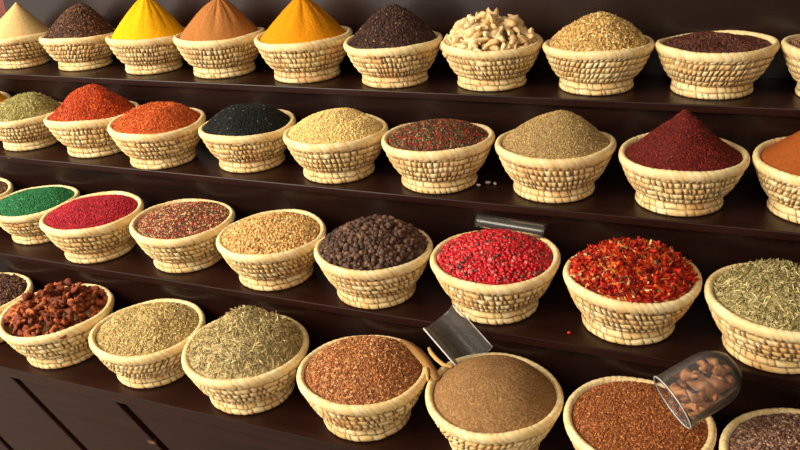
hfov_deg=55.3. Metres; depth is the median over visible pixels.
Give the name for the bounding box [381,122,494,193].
basket bowl
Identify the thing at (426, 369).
stick
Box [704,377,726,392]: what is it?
nugget
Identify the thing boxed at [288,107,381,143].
heap
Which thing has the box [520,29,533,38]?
dried root
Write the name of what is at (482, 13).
dried root
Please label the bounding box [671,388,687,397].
nugget
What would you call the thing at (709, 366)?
nugget
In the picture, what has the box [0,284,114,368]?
basket bowl
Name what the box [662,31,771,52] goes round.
heap
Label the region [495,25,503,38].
dried root
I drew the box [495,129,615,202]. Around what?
basket bowl
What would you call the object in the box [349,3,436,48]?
heap
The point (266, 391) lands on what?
basket bowl
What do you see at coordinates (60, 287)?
pod
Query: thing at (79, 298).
pod
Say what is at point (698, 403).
nugget
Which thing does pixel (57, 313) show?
pod
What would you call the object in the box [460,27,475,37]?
dried root
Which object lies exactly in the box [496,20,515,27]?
dried root
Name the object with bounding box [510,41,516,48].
dried root
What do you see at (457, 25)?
dried root
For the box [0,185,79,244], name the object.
basket bowl
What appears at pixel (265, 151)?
basket bowl
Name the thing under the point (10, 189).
basket bowl
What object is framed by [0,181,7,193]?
heap
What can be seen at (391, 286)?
basket bowl
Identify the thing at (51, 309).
pod
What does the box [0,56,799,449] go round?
display stand
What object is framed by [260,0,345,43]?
heap
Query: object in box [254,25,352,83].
basket bowl
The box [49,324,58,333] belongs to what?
pod
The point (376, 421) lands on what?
basket bowl
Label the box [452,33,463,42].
dried root
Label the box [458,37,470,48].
dried root
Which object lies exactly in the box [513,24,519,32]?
dried root
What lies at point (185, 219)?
heap
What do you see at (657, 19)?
wall
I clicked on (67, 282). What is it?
pod
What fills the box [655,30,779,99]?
basket bowl
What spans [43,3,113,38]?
heap
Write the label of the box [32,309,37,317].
pod
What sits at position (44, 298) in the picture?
pod
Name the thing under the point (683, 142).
heap
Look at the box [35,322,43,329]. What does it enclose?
pod
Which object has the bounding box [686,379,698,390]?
nugget
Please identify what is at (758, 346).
basket bowl
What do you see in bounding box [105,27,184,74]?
basket bowl
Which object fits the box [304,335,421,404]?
heap
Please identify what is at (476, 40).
dried root
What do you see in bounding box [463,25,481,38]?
dried root
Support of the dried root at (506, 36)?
in the basket bowl at (504, 70)
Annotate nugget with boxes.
[668,382,682,397]
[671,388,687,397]
[677,378,686,388]
[679,368,691,381]
[679,403,698,411]
[680,395,691,402]
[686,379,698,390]
[686,389,697,402]
[688,409,700,416]
[690,380,709,391]
[691,370,699,378]
[695,399,712,408]
[696,359,707,370]
[697,391,705,399]
[699,364,711,370]
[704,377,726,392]
[705,385,718,401]
[706,358,718,367]
[711,363,726,376]
[716,365,732,379]
[723,375,734,388]
[724,375,734,385]
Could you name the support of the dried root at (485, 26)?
on the dried root at (485, 34)
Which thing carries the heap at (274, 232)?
in the basket bowl at (290, 268)
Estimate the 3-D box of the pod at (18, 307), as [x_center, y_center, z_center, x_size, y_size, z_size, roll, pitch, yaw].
[-0.810,0.178,1.636,0.030,0.022,0.026,-22,30,-35]
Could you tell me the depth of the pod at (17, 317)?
1.62 m
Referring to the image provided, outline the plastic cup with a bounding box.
[653,350,742,428]
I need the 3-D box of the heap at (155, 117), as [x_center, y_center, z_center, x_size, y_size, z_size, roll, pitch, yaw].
[-0.600,-0.250,1.890,0.212,0.102,0.212,-4,24,-2]
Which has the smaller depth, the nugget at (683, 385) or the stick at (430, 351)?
the nugget at (683, 385)
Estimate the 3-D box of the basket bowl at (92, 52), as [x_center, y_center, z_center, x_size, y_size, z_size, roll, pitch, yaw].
[-0.927,-0.515,2.231,0.221,0.100,0.217,-5,24,-4]
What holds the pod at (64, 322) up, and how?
on the pod
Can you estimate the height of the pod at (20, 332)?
0.019 m
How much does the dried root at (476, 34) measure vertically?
0.036 m
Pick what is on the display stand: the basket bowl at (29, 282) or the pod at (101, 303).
the basket bowl at (29, 282)
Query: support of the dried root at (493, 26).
on the dried root
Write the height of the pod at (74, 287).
0.017 m
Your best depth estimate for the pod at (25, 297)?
1.66 m
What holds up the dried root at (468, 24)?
on the dried root
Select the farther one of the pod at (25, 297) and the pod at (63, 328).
the pod at (25, 297)
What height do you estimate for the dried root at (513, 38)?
0.039 m
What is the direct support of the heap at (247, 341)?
in the basket bowl at (266, 391)
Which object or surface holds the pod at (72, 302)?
on the pod at (82, 305)
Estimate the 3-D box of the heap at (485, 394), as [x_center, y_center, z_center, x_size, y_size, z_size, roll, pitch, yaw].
[0.163,0.293,1.325,0.217,0.111,0.217,6,26,21]
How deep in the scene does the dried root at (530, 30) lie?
1.70 m
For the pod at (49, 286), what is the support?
on the pod at (54, 293)
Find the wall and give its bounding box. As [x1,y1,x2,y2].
[0,0,799,79]
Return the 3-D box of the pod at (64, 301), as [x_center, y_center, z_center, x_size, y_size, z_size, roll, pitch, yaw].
[-0.734,0.168,1.653,0.027,0.017,0.017,-8,25,-10]
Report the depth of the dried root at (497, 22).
1.69 m
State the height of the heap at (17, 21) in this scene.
0.146 m
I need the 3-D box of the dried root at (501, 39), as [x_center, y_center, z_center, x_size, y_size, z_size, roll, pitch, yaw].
[0.215,-0.409,1.673,0.040,0.017,0.019,18,32,39]
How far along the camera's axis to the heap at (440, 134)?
1.59 m
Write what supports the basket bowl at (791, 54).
on the display stand
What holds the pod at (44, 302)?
on the pod
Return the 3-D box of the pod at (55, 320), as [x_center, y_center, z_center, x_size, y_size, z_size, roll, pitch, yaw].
[-0.718,0.203,1.610,0.024,0.020,0.013,-15,27,-24]
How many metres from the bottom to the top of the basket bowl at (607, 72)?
0.107 m
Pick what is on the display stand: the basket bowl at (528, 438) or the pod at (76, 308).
the basket bowl at (528, 438)
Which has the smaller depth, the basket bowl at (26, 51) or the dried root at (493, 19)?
the dried root at (493, 19)
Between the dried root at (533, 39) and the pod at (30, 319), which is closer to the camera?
the pod at (30, 319)
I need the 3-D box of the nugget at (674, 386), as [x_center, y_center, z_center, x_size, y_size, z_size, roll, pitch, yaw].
[0.434,0.261,1.200,0.024,0.023,0.034,-9,25,-11]
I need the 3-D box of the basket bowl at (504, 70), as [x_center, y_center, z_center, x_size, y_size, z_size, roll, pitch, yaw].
[0.212,-0.380,1.766,0.232,0.106,0.236,-7,24,-8]
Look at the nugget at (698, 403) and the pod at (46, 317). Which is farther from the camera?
the pod at (46, 317)
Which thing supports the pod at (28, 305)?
on the pod at (18, 307)
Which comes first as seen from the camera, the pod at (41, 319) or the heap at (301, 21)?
the pod at (41, 319)
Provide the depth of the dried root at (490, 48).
1.67 m
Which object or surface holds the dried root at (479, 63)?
in the basket bowl at (504, 70)
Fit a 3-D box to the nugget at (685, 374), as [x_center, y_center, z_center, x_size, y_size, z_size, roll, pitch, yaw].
[0.443,0.231,1.181,0.019,0.022,0.023,1,25,11]
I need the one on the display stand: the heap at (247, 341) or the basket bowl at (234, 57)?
the basket bowl at (234, 57)
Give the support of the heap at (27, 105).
in the basket bowl at (28, 134)
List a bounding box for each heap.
[0,2,48,38]
[0,91,60,121]
[0,93,6,101]
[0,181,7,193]
[0,186,74,216]
[0,273,26,305]
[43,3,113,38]
[45,194,137,229]
[49,84,134,121]
[96,302,198,356]
[111,0,183,39]
[113,101,199,133]
[135,201,229,238]
[179,0,258,40]
[187,304,302,378]
[203,103,289,135]
[222,211,319,254]
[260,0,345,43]
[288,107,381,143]
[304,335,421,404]
[319,214,427,270]
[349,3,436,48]
[388,118,488,151]
[433,355,556,433]
[437,228,552,284]
[501,110,608,158]
[549,11,648,50]
[569,236,699,302]
[572,381,707,449]
[625,109,742,171]
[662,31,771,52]
[713,258,799,331]
[729,412,799,449]
[760,131,799,175]
[789,37,799,47]
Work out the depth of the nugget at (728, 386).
1.17 m
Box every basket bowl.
[0,28,49,68]
[0,91,11,103]
[0,102,61,150]
[0,178,13,197]
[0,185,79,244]
[0,272,33,342]
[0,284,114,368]
[39,28,115,70]
[39,191,143,263]
[44,101,139,157]
[88,298,205,388]
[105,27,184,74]
[107,108,205,169]
[129,198,234,272]
[173,27,264,78]
[181,314,308,414]
[198,109,295,172]
[216,209,325,290]
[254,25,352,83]
[283,113,387,183]
[296,335,426,441]
[314,229,432,308]
[343,31,442,88]
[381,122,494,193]
[400,339,563,449]
[430,230,560,324]
[441,33,542,91]
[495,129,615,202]
[543,35,654,95]
[563,254,701,344]
[563,376,716,449]
[618,133,749,216]
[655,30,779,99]
[704,263,799,373]
[719,408,799,449]
[752,137,799,223]
[781,34,799,96]
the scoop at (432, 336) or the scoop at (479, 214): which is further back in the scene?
the scoop at (479, 214)
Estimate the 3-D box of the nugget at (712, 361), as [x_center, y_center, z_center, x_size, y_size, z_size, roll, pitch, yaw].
[0.490,0.215,1.188,0.016,0.021,0.034,-6,24,-5]
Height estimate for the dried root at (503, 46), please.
0.032 m
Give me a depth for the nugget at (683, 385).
1.20 m
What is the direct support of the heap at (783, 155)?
in the basket bowl at (782, 188)
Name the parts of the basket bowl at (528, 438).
palm leaf strip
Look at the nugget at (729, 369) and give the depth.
1.17 m
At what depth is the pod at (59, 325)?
1.60 m
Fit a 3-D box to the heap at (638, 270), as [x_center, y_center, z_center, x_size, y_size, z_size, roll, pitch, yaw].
[0.414,0.086,1.368,0.220,0.119,0.221,-24,31,-38]
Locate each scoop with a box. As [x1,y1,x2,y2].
[423,303,492,365]
[476,213,548,237]
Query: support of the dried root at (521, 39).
in the basket bowl at (504, 70)
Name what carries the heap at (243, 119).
in the basket bowl at (265, 151)
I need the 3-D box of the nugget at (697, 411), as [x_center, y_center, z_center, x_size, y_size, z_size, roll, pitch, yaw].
[0.451,0.292,1.170,0.026,0.013,0.013,-12,26,-19]
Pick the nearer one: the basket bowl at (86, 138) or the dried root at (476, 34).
the dried root at (476, 34)
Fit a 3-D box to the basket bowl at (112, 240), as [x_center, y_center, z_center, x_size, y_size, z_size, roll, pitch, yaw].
[-0.720,0.010,1.811,0.236,0.106,0.234,8,27,25]
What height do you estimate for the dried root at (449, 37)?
0.025 m
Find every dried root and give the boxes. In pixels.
[442,40,448,57]
[447,31,454,41]
[450,38,459,46]
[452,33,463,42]
[453,17,467,31]
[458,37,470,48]
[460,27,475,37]
[463,18,474,28]
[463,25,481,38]
[467,13,480,20]
[468,38,482,49]
[471,31,481,47]
[476,60,485,66]
[478,37,490,44]
[479,11,485,19]
[481,17,490,30]
[481,23,496,29]
[482,12,496,23]
[482,31,489,37]
[482,39,498,50]
[485,42,499,50]
[486,7,498,15]
[486,20,498,31]
[489,26,499,38]
[491,35,505,42]
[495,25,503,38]
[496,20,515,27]
[500,42,505,49]
[503,30,515,39]
[504,14,519,24]
[504,26,516,44]
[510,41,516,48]
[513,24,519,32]
[517,35,531,45]
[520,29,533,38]
[527,27,534,33]
[527,38,542,48]
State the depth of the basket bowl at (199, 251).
1.67 m
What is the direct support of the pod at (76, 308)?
in the basket bowl at (48, 351)
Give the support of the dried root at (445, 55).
in the basket bowl at (504, 70)
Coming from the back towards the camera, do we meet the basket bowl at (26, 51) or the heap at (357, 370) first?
the basket bowl at (26, 51)
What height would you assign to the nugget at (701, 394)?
0.016 m
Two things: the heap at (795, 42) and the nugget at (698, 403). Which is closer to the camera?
the nugget at (698, 403)
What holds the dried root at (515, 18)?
on the dried root at (516, 29)
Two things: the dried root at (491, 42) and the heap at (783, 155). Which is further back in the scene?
the dried root at (491, 42)
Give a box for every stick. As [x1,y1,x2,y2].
[425,367,428,380]
[428,347,452,367]
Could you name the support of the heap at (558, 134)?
in the basket bowl at (567, 180)
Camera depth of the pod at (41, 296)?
1.68 m
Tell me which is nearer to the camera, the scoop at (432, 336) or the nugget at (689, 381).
the nugget at (689, 381)
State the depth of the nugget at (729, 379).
1.17 m
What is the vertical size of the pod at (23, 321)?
0.020 m
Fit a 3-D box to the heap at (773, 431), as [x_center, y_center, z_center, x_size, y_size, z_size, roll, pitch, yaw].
[0.607,0.366,1.139,0.219,0.078,0.219,-2,24,3]
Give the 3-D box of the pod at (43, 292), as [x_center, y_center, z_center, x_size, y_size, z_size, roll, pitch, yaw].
[-0.769,0.145,1.662,0.022,0.014,0.012,-24,31,-38]
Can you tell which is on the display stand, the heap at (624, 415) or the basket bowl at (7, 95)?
the basket bowl at (7, 95)
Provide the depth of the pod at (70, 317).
1.62 m
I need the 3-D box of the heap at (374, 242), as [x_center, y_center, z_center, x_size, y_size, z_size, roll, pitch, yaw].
[-0.054,0.044,1.531,0.216,0.117,0.213,-17,27,-27]
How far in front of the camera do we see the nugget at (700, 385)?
1.16 m
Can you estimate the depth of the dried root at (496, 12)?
1.71 m
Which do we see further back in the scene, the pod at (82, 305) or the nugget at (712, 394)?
the pod at (82, 305)
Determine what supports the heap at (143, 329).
in the basket bowl at (163, 367)
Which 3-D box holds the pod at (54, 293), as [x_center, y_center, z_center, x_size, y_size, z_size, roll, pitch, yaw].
[-0.761,0.152,1.687,0.030,0.025,0.016,-24,31,-38]
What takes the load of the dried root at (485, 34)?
in the basket bowl at (504, 70)
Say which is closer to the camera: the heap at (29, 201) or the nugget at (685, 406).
the nugget at (685, 406)
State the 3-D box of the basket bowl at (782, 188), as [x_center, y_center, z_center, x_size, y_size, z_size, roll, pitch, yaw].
[0.773,-0.077,1.407,0.239,0.109,0.240,-11,25,-17]
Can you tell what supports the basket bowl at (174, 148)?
on the display stand
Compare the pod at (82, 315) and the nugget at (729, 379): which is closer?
the nugget at (729, 379)
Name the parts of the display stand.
riser panel, riser panel, riser panel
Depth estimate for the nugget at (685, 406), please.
1.19 m
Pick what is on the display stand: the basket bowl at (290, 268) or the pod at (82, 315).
the basket bowl at (290, 268)
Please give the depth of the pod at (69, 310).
1.63 m
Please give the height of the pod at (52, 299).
0.021 m
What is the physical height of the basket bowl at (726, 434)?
0.111 m
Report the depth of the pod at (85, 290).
1.71 m
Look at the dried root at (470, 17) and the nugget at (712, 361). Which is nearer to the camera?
the nugget at (712, 361)
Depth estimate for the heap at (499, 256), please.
1.41 m
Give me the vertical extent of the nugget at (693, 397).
0.018 m
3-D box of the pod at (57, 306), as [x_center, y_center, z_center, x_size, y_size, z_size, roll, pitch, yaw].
[-0.738,0.173,1.643,0.014,0.015,0.025,-17,27,-27]
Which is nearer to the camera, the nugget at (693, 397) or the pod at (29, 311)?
the nugget at (693, 397)
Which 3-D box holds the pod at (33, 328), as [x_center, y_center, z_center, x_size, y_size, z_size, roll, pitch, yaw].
[-0.776,0.224,1.598,0.026,0.023,0.028,11,28,30]
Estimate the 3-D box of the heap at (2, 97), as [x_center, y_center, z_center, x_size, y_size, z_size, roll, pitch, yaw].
[-1.232,-0.367,2.155,0.217,0.170,0.217,6,26,21]
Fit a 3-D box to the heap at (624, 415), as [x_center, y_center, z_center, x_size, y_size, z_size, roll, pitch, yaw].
[0.387,0.332,1.244,0.214,0.080,0.214,-11,25,-16]
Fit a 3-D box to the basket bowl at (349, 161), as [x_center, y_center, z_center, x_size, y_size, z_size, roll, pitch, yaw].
[-0.143,-0.174,1.749,0.240,0.109,0.243,0,24,8]
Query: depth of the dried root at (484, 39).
1.67 m
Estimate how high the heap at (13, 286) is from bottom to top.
0.080 m
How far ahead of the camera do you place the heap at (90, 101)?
1.94 m
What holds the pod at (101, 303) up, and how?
in the basket bowl at (48, 351)
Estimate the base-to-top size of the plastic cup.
0.115 m
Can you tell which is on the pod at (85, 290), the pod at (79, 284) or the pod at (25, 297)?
the pod at (79, 284)
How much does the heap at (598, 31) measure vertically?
0.123 m
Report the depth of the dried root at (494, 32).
1.67 m
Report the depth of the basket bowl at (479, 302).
1.40 m
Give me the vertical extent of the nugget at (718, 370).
0.019 m
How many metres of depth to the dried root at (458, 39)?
1.71 m
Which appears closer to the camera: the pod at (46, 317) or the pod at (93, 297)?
the pod at (46, 317)
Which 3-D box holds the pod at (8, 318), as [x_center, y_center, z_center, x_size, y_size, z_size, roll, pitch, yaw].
[-0.844,0.206,1.647,0.027,0.025,0.015,9,27,25]
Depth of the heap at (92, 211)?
1.75 m
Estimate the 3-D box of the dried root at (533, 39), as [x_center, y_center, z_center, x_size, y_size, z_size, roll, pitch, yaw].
[0.296,-0.407,1.711,0.053,0.031,0.024,-20,29,-32]
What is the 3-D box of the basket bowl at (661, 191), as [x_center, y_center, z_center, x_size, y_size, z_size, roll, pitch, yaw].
[0.545,-0.097,1.483,0.237,0.109,0.240,10,28,28]
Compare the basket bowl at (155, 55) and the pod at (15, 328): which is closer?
the pod at (15, 328)
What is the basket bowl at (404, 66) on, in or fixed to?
on the display stand
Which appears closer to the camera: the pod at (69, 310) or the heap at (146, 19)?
the pod at (69, 310)
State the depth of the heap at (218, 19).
1.96 m
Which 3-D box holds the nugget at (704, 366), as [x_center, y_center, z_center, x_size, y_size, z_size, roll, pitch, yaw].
[0.466,0.214,1.173,0.013,0.017,0.025,-6,24,-6]
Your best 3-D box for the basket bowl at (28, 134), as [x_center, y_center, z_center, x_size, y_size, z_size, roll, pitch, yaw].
[-1.023,-0.272,2.103,0.216,0.098,0.214,-21,29,-33]
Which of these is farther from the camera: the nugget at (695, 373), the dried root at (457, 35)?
the dried root at (457, 35)
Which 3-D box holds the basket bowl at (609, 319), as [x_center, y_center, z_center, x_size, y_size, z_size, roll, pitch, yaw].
[0.416,0.129,1.386,0.239,0.110,0.243,9,27,26]
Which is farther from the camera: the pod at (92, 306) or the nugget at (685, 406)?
the pod at (92, 306)
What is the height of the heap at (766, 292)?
0.112 m
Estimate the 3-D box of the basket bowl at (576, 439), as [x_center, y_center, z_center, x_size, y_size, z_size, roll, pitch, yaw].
[0.389,0.357,1.256,0.240,0.107,0.238,-9,25,-11]
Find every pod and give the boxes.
[4,316,11,325]
[9,314,21,328]
[13,320,21,331]
[15,304,25,312]
[16,319,27,326]
[17,325,30,336]
[22,294,31,300]
[23,326,35,336]
[24,302,30,308]
[26,308,34,316]
[28,313,33,323]
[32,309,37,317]
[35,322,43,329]
[36,294,49,298]
[36,300,46,306]
[37,297,47,303]
[39,310,45,322]
[41,289,52,295]
[43,314,53,326]
[44,284,51,295]
[45,307,55,312]
[49,290,62,296]
[49,296,62,304]
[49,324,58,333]
[52,323,64,327]
[53,317,64,323]
[54,301,60,308]
[54,312,61,319]
[56,299,66,304]
[58,278,71,285]
[58,284,64,290]
[59,327,66,338]
[60,308,73,314]
[61,319,69,326]
[63,314,72,320]
[68,299,77,305]
[71,284,77,292]
[72,305,79,311]
[75,303,85,314]
[76,295,85,302]
[77,282,83,290]
[77,288,90,294]
[78,312,86,317]
[90,294,97,299]
[91,305,99,312]
[95,300,104,306]
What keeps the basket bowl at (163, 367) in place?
on the display stand
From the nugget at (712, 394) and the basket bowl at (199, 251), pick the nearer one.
the nugget at (712, 394)
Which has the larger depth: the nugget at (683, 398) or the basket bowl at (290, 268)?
the basket bowl at (290, 268)

